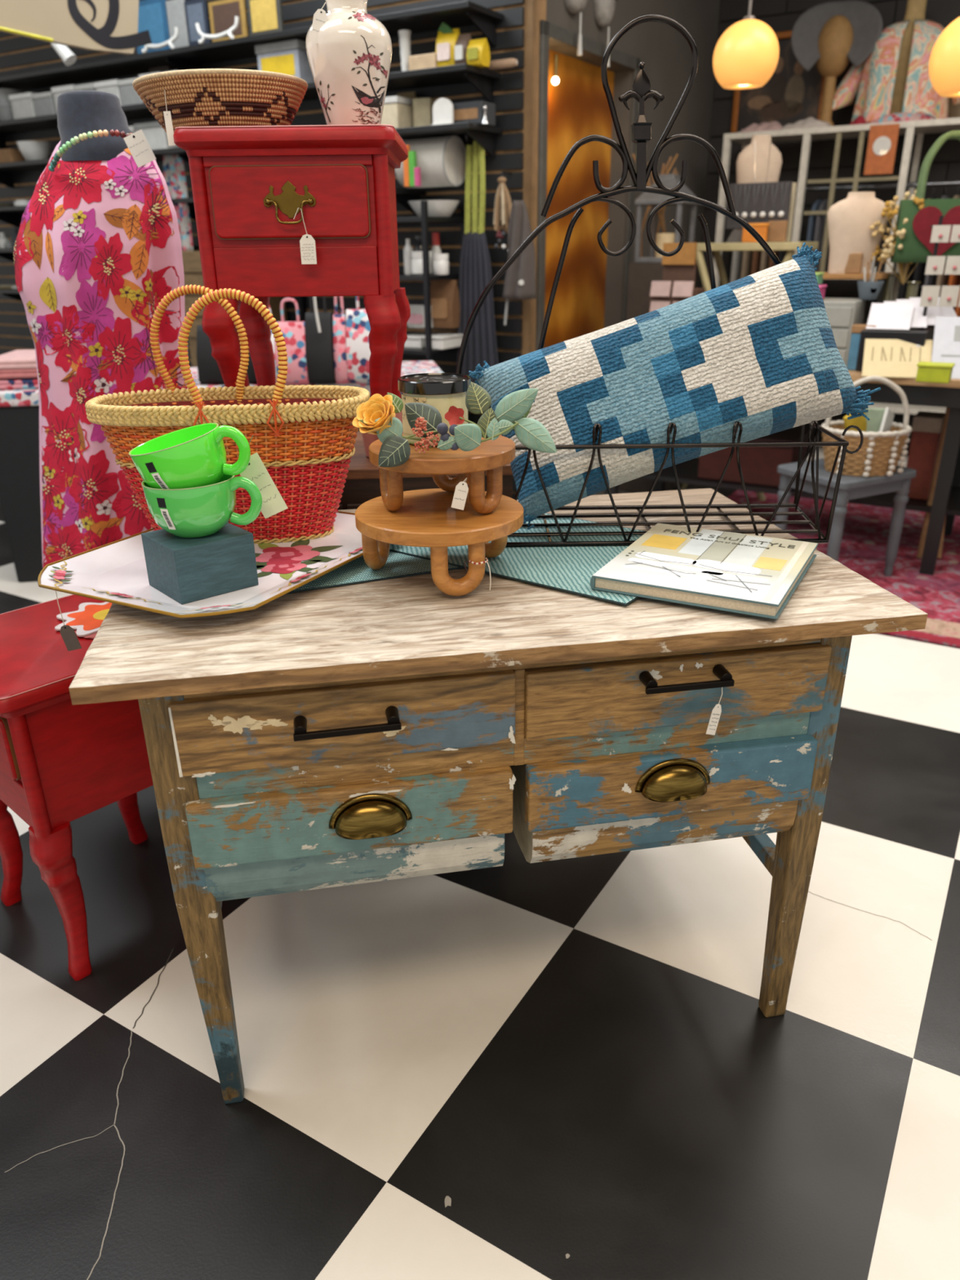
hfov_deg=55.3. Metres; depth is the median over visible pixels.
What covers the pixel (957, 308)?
garment
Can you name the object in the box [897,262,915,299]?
garment
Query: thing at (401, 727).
table
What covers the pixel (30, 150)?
bowl
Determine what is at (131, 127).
linens
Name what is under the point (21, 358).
folded cloth
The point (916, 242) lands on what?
bag
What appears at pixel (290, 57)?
box
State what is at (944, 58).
pendant lamp
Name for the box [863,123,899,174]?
card
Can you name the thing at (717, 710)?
price tag
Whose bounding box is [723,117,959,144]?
shelf
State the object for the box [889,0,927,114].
torso form
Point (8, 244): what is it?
bottle
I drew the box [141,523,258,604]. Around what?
block
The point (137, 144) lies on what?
price tag
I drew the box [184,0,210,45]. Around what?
display card
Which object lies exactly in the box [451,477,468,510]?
price tag
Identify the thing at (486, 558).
twine
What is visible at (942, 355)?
print
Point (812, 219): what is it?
garment
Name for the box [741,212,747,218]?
pendant
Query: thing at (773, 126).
folded lace
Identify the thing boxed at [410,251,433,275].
jar
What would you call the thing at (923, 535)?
table leg
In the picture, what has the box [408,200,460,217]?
bowl
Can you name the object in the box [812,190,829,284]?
garment
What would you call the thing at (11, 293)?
shelf
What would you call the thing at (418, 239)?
jar
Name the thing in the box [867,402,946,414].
shelf
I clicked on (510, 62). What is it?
cloth
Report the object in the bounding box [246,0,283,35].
display card
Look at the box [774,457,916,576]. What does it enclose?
stool
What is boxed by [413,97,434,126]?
box
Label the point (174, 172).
scarf
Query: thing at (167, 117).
price tag
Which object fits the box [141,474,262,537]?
mug
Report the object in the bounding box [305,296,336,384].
fabric bag
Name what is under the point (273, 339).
fabric bag
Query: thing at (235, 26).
easel
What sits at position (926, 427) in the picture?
box
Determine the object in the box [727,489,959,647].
rug
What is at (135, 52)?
easel
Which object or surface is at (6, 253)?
shelf
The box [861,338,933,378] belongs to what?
board
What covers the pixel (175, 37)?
easel
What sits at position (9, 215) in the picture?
shelf
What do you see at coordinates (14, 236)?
bottle
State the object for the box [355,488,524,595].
wooden riser
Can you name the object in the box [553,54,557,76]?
socket
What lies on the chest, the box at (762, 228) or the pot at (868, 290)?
the pot at (868, 290)
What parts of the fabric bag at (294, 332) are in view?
bag handle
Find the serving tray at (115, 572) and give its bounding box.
[37,511,363,617]
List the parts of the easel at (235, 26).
easel arm, easel arm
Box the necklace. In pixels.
[48,129,129,172]
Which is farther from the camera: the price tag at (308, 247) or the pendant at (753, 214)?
the pendant at (753, 214)
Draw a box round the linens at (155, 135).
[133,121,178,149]
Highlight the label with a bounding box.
[402,391,468,446]
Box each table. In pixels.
[0,360,443,582]
[68,488,928,1104]
[604,355,959,575]
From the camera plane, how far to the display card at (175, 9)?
4.44 m
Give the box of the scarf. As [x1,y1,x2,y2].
[162,155,193,251]
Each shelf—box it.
[0,0,503,90]
[0,63,500,149]
[0,121,502,188]
[0,199,195,228]
[0,245,197,262]
[0,288,22,302]
[173,187,426,216]
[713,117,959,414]
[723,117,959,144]
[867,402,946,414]
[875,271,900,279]
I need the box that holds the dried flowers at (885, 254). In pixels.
[869,189,924,284]
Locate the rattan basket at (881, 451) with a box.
[821,375,911,477]
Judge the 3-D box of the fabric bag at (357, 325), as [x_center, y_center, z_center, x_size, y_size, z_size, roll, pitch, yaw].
[-0.411,-1.164,3.482,0.190,0.347,0.168,-1,23,0]
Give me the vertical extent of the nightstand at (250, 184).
0.588 m
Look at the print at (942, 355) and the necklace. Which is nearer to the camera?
the necklace
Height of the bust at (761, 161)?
0.463 m
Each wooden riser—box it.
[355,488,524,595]
[368,433,515,514]
[815,271,892,315]
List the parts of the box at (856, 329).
lid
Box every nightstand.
[0,594,153,980]
[173,124,410,439]
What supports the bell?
on the shelf at (484, 135)
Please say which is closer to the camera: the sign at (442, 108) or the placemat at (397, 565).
the placemat at (397, 565)
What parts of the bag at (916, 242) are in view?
bag handle, bag handle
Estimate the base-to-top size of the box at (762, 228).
0.082 m
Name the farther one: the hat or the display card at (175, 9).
the hat
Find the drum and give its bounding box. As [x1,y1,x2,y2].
[394,134,466,188]
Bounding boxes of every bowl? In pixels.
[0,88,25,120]
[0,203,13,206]
[16,141,50,160]
[132,68,307,132]
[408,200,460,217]
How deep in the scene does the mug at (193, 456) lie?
1.25 m
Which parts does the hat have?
neck post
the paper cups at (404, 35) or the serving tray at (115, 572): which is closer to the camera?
the serving tray at (115, 572)
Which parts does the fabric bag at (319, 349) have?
bag handle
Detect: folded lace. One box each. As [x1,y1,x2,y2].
[736,120,782,133]
[780,116,832,129]
[848,115,870,124]
[867,111,935,124]
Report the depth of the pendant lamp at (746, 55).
3.51 m
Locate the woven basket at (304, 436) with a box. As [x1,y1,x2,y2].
[84,284,369,543]
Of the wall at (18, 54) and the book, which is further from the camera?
the wall at (18, 54)
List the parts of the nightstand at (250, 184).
leg, leg, pull post, rail, bail handle, drawer, pull plate, rail, pull post, leg, leg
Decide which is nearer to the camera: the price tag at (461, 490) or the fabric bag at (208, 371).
the price tag at (461, 490)
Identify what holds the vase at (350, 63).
on the nightstand at (250, 184)
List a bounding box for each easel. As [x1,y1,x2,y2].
[124,47,137,56]
[142,26,178,53]
[195,16,239,44]
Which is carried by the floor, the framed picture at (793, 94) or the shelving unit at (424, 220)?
the shelving unit at (424, 220)
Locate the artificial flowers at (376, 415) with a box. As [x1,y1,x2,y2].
[352,382,556,466]
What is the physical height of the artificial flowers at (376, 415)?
0.101 m
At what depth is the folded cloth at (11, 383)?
3.44 m
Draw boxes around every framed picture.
[730,30,825,133]
[947,97,959,118]
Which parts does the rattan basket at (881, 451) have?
hoop handle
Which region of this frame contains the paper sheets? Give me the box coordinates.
[866,297,956,329]
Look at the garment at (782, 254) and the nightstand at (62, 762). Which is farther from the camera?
the garment at (782, 254)
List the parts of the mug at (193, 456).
handle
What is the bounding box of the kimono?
[819,19,959,122]
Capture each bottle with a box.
[0,232,8,248]
[4,240,13,248]
[11,228,17,248]
[403,238,413,274]
[431,232,441,274]
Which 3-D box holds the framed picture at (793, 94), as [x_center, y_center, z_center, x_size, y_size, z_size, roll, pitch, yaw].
[1.782,-3.287,5.424,0.546,0.537,0.045,13,27,29]
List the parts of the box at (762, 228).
lid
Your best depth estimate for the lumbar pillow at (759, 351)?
1.45 m
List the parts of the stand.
crossed leg, crossed leg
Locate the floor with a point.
(571, 1068)
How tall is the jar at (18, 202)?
0.036 m
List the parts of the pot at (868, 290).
brush handle, brush handle, brush handle, brush handle, brush handle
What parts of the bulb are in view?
bulb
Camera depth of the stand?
4.37 m
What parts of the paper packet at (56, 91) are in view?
lid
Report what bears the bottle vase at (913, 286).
on the side table at (946, 499)
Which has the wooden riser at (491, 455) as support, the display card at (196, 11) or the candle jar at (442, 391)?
the candle jar at (442, 391)
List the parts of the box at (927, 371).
lid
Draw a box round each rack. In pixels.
[455,14,863,546]
[919,215,959,328]
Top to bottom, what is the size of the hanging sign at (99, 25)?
1.206 m
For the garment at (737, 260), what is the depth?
5.53 m
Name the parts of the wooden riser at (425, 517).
loop leg, loop leg, loop leg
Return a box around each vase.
[305,0,392,124]
[882,274,896,302]
[904,280,920,299]
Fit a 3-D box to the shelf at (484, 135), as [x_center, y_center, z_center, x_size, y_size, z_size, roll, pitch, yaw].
[-1.500,-2.484,4.761,3.565,0.110,0.284,13,27,29]
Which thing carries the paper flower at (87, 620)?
on the nightstand at (62, 762)
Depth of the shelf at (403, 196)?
4.25 m
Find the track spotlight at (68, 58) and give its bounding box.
[50,42,76,66]
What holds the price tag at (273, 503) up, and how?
hanging from the woven basket at (304, 436)
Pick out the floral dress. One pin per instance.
(97, 249)
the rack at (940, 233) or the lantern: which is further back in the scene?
the lantern
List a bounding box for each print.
[137,2,165,48]
[186,2,205,41]
[212,0,242,36]
[249,0,277,32]
[941,354,959,356]
[953,325,959,341]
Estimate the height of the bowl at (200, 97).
0.089 m
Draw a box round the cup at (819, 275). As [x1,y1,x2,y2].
[815,272,824,284]
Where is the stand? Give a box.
[680,241,818,501]
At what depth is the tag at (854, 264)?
3.61 m
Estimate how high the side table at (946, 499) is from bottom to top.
0.751 m
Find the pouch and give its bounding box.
[407,304,433,328]
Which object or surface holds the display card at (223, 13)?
on the shelf at (464, 13)
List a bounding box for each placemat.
[287,543,462,593]
[389,512,645,605]
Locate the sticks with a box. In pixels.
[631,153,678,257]
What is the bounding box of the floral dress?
[13,132,187,568]
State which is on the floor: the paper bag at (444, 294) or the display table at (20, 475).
the display table at (20, 475)
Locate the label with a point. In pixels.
(442, 401)
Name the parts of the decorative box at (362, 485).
cabinet door, cabinet door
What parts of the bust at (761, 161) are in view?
chain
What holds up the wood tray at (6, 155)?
on the shelf at (484, 135)
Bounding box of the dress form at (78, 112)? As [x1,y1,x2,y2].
[57,90,133,161]
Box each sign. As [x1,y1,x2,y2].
[0,0,151,54]
[431,97,453,124]
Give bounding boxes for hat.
[791,0,882,126]
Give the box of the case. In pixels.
[855,327,933,371]
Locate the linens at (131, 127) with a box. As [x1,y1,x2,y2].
[128,125,135,133]
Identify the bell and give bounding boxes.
[481,104,488,124]
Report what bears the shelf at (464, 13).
attached to the wall at (18, 54)
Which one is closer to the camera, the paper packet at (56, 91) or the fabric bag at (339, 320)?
the fabric bag at (339, 320)
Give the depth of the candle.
4.46 m
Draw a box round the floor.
[0,446,959,1279]
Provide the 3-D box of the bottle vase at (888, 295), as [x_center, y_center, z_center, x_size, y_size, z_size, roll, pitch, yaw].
[1.651,-1.315,3.743,0.060,0.336,0.060,-1,23,0]
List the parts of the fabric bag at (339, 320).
bag handle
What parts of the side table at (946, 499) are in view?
leg, leg, apron frame, leg, leg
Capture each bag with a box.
[196,324,257,384]
[268,305,276,382]
[275,297,309,385]
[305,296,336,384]
[333,296,348,383]
[346,296,370,382]
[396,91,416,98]
[430,280,460,328]
[435,22,460,66]
[454,33,471,64]
[466,38,490,67]
[890,130,959,262]
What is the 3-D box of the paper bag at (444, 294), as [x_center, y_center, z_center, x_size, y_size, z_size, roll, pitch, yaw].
[-0.169,-1.575,4.292,0.139,0.210,0.091,13,27,29]
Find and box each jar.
[13,200,29,205]
[397,373,470,446]
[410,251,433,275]
[413,235,422,251]
[433,253,448,275]
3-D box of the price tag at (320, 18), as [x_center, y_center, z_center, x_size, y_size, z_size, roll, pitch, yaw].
[-0.276,-1.054,1.567,0.033,0.064,0.006,-1,23,0]
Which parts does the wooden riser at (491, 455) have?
loop leg, loop leg, loop leg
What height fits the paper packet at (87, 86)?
0.130 m
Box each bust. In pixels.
[736,134,782,230]
[826,191,888,273]
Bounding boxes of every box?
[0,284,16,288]
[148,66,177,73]
[254,39,314,83]
[337,431,512,510]
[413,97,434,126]
[452,100,495,126]
[742,222,769,242]
[766,220,788,242]
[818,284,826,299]
[846,324,876,370]
[906,411,945,500]
[915,361,955,383]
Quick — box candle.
[654,233,675,257]
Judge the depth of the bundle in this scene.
4.03 m
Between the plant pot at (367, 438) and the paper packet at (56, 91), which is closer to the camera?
the plant pot at (367, 438)
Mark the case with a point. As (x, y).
(917, 335)
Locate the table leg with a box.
[916,407,950,558]
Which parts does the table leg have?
leg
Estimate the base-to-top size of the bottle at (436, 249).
0.177 m
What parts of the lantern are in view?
post, post, post, post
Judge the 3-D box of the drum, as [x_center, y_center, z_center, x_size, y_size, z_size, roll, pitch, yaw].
[-0.221,-2.135,4.095,0.268,0.201,0.201,13,27,29]
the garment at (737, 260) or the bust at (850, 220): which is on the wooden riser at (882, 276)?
the bust at (850, 220)
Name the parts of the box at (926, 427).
lid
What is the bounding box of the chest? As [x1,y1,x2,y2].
[822,297,868,367]
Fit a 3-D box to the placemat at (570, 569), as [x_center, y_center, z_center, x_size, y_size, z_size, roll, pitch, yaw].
[0.120,-0.154,1.516,0.452,0.003,0.333,16,28,33]
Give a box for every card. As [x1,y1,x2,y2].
[137,0,171,53]
[165,0,189,48]
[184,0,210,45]
[208,0,248,41]
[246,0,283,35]
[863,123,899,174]
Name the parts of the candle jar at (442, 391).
lid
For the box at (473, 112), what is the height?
0.086 m
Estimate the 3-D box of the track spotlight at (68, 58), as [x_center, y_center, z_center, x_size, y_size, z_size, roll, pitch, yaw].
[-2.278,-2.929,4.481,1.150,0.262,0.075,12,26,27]
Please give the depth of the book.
1.33 m
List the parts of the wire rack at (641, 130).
finial post, finial blade, rail, corner post, rail, corner post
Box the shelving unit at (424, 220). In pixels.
[298,200,470,423]
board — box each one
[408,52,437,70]
[725,181,792,242]
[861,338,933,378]
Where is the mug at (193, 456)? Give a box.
[128,422,250,488]
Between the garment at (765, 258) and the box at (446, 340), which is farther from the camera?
the garment at (765, 258)
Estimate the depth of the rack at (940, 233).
3.37 m
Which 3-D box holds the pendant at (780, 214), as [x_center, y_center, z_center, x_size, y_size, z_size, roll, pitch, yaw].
[1.394,-1.971,4.239,0.028,0.028,0.027,13,27,29]
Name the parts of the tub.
lid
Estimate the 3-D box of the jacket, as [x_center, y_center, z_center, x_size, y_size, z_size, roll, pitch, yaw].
[0.162,-1.660,4.047,0.175,0.515,0.072,13,27,28]
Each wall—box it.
[0,0,546,499]
[503,0,720,493]
[698,0,959,450]
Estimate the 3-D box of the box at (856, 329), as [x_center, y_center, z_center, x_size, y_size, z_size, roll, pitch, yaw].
[1.455,-1.128,3.529,0.120,0.167,0.048,13,27,29]
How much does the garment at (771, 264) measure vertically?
0.816 m
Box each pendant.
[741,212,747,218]
[750,211,756,217]
[759,211,765,217]
[768,211,774,217]
[777,211,783,217]
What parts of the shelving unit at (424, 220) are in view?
post, post, post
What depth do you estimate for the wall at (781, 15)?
5.43 m
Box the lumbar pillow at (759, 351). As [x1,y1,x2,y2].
[468,242,880,529]
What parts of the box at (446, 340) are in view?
lid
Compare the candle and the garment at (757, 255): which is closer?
the candle
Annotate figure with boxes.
[786,182,796,241]
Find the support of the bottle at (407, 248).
on the shelving unit at (424, 220)
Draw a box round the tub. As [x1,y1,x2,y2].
[380,95,413,128]
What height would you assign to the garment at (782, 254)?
0.666 m
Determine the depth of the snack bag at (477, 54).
3.73 m
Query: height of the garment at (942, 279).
0.716 m
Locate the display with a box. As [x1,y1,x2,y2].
[648,242,705,311]
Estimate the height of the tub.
0.125 m
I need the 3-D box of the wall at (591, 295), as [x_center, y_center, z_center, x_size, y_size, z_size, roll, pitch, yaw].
[0.859,-2.648,5.034,0.160,3.300,2.660,13,27,29]
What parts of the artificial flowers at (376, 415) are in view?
stem, stem, stem, stem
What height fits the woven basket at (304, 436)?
0.403 m
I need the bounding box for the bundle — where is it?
[493,171,512,248]
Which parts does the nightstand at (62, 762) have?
drawer, leg, rail, leg, leg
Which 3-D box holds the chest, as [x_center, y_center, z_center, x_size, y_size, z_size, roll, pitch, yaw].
[1.371,-1.228,3.660,0.258,0.249,0.283,13,27,29]
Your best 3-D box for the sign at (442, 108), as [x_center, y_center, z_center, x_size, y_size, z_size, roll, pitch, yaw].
[-0.157,-2.237,3.881,0.098,0.103,0.040,13,27,29]
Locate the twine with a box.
[463,557,491,590]
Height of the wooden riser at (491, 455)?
0.092 m
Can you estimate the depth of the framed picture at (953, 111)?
5.04 m
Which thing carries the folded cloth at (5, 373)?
on the folded cloth at (11, 383)
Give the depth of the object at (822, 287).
3.55 m
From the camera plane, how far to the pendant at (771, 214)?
4.25 m
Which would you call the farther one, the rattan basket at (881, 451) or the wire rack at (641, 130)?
the rattan basket at (881, 451)
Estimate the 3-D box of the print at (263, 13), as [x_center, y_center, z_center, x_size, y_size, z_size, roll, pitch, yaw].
[-0.988,-2.861,4.186,0.154,0.125,0.002,13,27,29]
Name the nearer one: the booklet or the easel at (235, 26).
the booklet
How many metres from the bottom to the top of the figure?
0.254 m
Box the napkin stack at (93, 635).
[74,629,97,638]
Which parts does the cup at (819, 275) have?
lid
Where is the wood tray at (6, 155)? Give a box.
[0,148,26,163]
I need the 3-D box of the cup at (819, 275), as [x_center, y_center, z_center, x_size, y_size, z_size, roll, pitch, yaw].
[1.286,-1.403,3.556,0.080,0.043,0.098,13,27,29]
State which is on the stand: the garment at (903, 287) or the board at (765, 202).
the board at (765, 202)
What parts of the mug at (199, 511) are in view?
handle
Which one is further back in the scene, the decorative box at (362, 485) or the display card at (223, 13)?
the display card at (223, 13)
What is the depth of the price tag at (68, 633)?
1.33 m
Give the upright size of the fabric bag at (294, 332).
0.308 m
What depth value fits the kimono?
4.85 m
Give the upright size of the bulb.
0.116 m
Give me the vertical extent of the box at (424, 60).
0.062 m
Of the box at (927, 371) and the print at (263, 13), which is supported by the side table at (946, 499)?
the box at (927, 371)
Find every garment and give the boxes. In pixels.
[730,229,743,282]
[740,250,753,278]
[751,250,761,274]
[760,250,769,271]
[768,250,778,267]
[777,200,795,262]
[806,185,822,252]
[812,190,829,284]
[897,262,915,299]
[912,186,936,297]
[923,180,947,327]
[935,179,959,297]
[947,274,959,311]
[955,288,959,316]
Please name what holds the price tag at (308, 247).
hanging from the nightstand at (250, 184)
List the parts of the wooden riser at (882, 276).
leg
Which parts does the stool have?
turned leg, rail, turned leg, seat, rail, turned leg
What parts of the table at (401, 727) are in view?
leg, drawer, bar handle, cup pull, rail, rail, cup pull, drawer, bar handle, leg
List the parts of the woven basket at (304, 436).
handle, handle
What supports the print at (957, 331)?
attached to the booklet
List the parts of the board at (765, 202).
chain, chain, chain, chain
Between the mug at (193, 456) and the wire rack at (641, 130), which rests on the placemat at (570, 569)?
the wire rack at (641, 130)
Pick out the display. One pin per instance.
(677, 284)
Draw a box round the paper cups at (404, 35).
[398,30,411,71]
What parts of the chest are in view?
drawer, drawer, drawer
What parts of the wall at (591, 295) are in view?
amber panel, door casing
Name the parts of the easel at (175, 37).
easel arm, easel arm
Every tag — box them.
[54,586,81,651]
[123,129,155,168]
[163,89,175,146]
[240,435,288,518]
[293,207,316,264]
[310,2,327,44]
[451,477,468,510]
[706,687,722,735]
[844,253,863,273]
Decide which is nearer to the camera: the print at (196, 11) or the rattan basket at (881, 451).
the rattan basket at (881, 451)
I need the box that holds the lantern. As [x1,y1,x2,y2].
[618,173,698,492]
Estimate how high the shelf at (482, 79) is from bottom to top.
0.110 m
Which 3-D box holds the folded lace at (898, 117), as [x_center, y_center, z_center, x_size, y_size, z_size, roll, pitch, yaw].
[2.276,-2.801,4.914,0.331,0.053,0.240,13,27,29]
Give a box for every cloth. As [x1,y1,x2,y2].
[0,349,36,369]
[0,368,37,378]
[0,377,38,390]
[486,57,517,70]
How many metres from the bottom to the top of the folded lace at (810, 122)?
0.067 m
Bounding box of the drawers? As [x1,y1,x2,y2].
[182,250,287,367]
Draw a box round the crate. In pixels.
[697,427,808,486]
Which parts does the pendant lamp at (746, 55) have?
cord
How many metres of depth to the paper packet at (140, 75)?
4.61 m
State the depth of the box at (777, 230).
4.26 m
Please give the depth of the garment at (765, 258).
5.43 m
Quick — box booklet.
[931,316,959,378]
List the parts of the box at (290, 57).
lid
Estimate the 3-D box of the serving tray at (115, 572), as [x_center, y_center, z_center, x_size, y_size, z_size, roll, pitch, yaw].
[-0.391,-0.138,1.460,0.405,0.023,0.519,11,26,25]
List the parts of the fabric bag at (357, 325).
bag handle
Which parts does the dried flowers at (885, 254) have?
stem, stem, stem, stem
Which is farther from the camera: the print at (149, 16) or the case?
the print at (149, 16)
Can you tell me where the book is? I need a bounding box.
[590,523,817,619]
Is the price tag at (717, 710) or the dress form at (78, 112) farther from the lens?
the dress form at (78, 112)
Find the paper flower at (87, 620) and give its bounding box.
[54,601,111,636]
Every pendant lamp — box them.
[712,0,778,89]
[928,17,959,97]
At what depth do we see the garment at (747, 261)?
5.50 m
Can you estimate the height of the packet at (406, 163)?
0.163 m
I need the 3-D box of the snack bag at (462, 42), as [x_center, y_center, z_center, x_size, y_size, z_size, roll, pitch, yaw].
[-0.066,-2.433,3.784,0.058,0.120,0.091,13,27,29]
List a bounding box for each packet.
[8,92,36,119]
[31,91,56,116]
[50,84,74,114]
[73,82,96,90]
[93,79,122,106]
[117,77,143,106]
[138,71,159,77]
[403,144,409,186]
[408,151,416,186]
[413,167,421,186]
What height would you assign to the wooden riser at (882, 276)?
0.341 m
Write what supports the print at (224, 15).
attached to the display card at (223, 13)
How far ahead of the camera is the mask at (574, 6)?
4.00 m
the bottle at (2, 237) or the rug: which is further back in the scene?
the bottle at (2, 237)
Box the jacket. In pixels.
[502,200,536,324]
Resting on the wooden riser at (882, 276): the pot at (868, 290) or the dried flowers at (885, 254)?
the dried flowers at (885, 254)
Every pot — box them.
[361,398,403,457]
[857,256,884,299]
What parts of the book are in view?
printed panel, printed panel, printed panel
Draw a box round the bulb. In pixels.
[551,54,559,84]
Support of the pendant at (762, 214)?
attached to the board at (765, 202)
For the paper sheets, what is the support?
on the case

